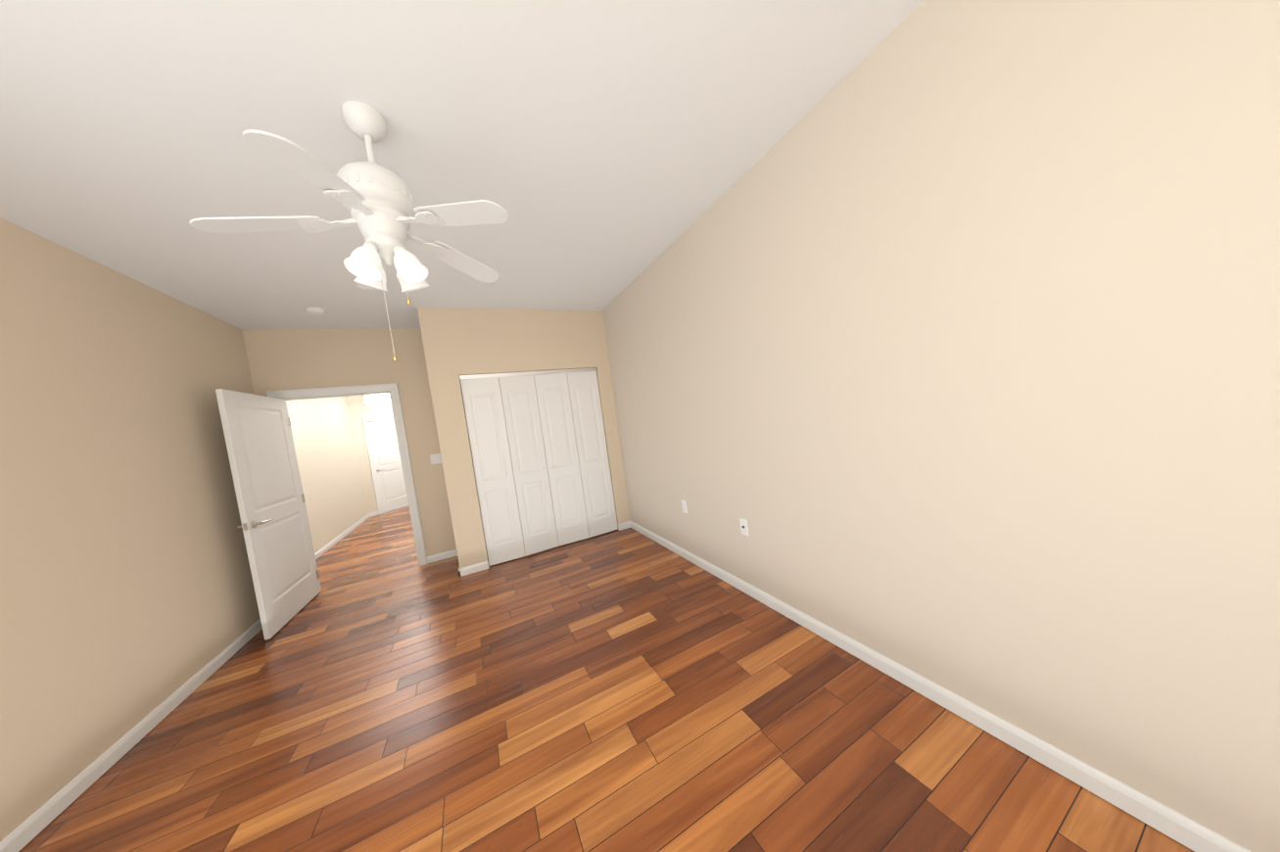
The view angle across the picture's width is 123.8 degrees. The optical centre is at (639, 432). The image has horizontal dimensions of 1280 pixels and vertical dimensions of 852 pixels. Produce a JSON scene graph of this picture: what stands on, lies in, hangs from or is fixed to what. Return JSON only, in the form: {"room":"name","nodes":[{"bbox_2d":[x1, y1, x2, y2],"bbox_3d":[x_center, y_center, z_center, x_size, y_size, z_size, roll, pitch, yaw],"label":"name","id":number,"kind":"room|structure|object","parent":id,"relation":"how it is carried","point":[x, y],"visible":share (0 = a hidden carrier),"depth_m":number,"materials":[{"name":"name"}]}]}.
{"room":"empty bedroom","nodes":[
{"label":"empty bedroom","id":0,"kind":"room"},
{"bbox_2d":[285,394,393,553],"bbox_3d":[-4.174,0.733,6.644,2.810,3.755,5.902,-9,3,-26],"label":"wall","id":1,"kind":"structure","parent":0,"point":[333,460],"depth_m":5.84,"materials":[{"name":"paint"}]},
{"bbox_2d":[314,512,372,559],"bbox_3d":[-4.825,1.728,5.366,0.015,0.081,4.198,-9,3,-26],"label":"baseboard","id":2,"kind":"structure","parent":1,"relation":"attached to","point":[318,553],"depth_m":5.65,"materials":[{"name":"white wood"}]},
{"bbox_2d":[265,382,427,588],"bbox_3d":[-3.158,0.563,3.791,1.094,2.135,0.169,-9,3,-26],"label":"door frame","id":3,"kind":"structure","parent":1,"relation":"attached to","point":[392,389],"depth_m":3.83,"materials":[{"name":"white wood"}]},
{"bbox_2d":[367,420,408,512],"bbox_3d":[-5.676,0.726,7.762,0.546,2.012,0.467,-9,3,-26],"label":"hall door","id":4,"kind":"structure","parent":1,"relation":"in","point":[386,455],"depth_m":7.70,"materials":[{"name":"white wood"}]},
{"bbox_2d":[0,0,924,330],"bbox_3d":[-2.660,-1.298,4.376,4.440,0.120,12.800,-9,3,-26],"label":"ceiling","id":5,"kind":"structure","parent":0,"point":[603,153],"depth_m":1.45,"materials":[{"name":"paint"}]},
{"bbox_2d":[304,307,326,315],"bbox_3d":[-2.973,-1.108,3.129,0.145,0.041,0.145,-9,3,-26],"label":"smoke detector","id":6,"kind":"object","parent":5,"relation":"attached to","point":[315,311],"visible":1,"depth_m":3.10,"materials":[{"name":"white plastic"}]},
{"bbox_2d":[189,100,507,361],"bbox_3d":[-1.091,-0.785,1.389,1.003,0.980,1.046,-9,3,-26],"label":"ceiling fan","id":7,"kind":"object","parent":5,"relation":"hanging from","point":[377,201],"visible":1,"depth_m":1.33,"materials":[{"name":"white"}]},
{"bbox_2d":[364,393,391,411],"bbox_3d":[-5.061,-0.725,6.633,0.488,0.636,0.472,-9,3,-26],"label":"hall ceiling light","id":8,"kind":"object","parent":5,"relation":"hanging from","point":[379,402],"visible":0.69,"depth_m":6.50,"materials":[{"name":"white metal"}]},
{"bbox_2d":[18,505,1194,851],"bbox_3d":[-2.289,1.548,4.530,4.440,0.120,12.800,-9,3,-26],"label":"floor","id":9,"kind":"structure","parent":0,"point":[628,689],"depth_m":1.57,"materials":[{"name":"brown wood"}]},
{"bbox_2d":[0,0,1279,851],"bbox_3d":[-0.879,0.570,1.723,3.760,3.755,6.140,-9,3,-26],"label":"wall","id":10,"kind":"structure","parent":0,"point":[934,341],"depth_m":1.39,"materials":[{"name":"paint"}]},
{"bbox_2d":[0,618,262,851],"bbox_3d":[-2.284,1.637,0.939,0.040,0.081,5.750,-9,3,-26],"label":"baseboard","id":11,"kind":"structure","parent":10,"relation":"attached to","point":[40,819],"depth_m":1.73,"materials":[{"name":"white wood"}]},
{"bbox_2d":[215,388,320,640],"bbox_3d":[-3.338,0.666,3.119,0.167,2.025,0.928,-9,3,-26],"label":"door","id":12,"kind":"structure","parent":10,"relation":"in","point":[265,477],"depth_m":3.00,"materials":[{"name":"white wood"}]},
{"bbox_2d":[429,453,442,464],"bbox_3d":[-2.429,0.309,4.078,0.118,0.118,0.010,-9,3,-26],"label":"light switch","id":13,"kind":"object","parent":10,"relation":"attached to","point":[436,458],"visible":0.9,"depth_m":4.08,"materials":[{"name":"white plastic"}]},
{"bbox_2d":[426,549,457,563],"bbox_3d":[-2.352,1.474,4.101,0.348,0.081,0.015,-9,3,-26],"label":"baseboard","id":14,"kind":"structure","parent":10,"relation":"attached to","point":[451,553],"depth_m":4.09,"materials":[{"name":"white wood"}]},
{"bbox_2d":[458,567,462,576],"bbox_3d":[-2.023,1.445,3.851,0.015,0.081,0.755,-9,3,-26],"label":"baseboard","id":15,"kind":"structure","parent":10,"relation":"attached to","point":[459,570],"depth_m":3.52,"materials":[{"name":"white wood"}]},
{"bbox_2d":[459,367,617,566],"bbox_3d":[-1.086,0.311,3.956,1.514,2.056,0.078,-9,3,-26],"label":"bifold closet door","id":16,"kind":"structure","parent":10,"relation":"in","point":[554,444],"depth_m":3.91,"materials":[{"name":"white wood"}]},
{"bbox_2d":[681,499,687,513],"bbox_3d":[0.408,0.680,3.156,0.009,0.118,0.072,-9,3,-26],"label":"electrical outlet","id":17,"kind":"object","parent":10,"relation":"attached to","point":[684,504],"visible":1,"depth_m":3.15,"materials":[{"name":"white plastic"}]},
{"bbox_2d":[739,518,748,535],"bbox_3d":[0.745,0.679,2.464,0.018,0.118,0.072,-9,3,-26],"label":"electrical outlet","id":18,"kind":"object","parent":10,"relation":"attached to","point":[743,527],"visible":1,"depth_m":2.46,"materials":[{"name":"white plastic"}]},
{"bbox_2d":[626,521,1250,851],"bbox_3d":[0.975,1.147,2.132,0.030,0.081,5.010,-9,3,-26],"label":"baseboard","id":19,"kind":"structure","parent":10,"relation":"attached to","point":[1173,825],"depth_m":1.28,"materials":[{"name":"white wood"}]}
]}

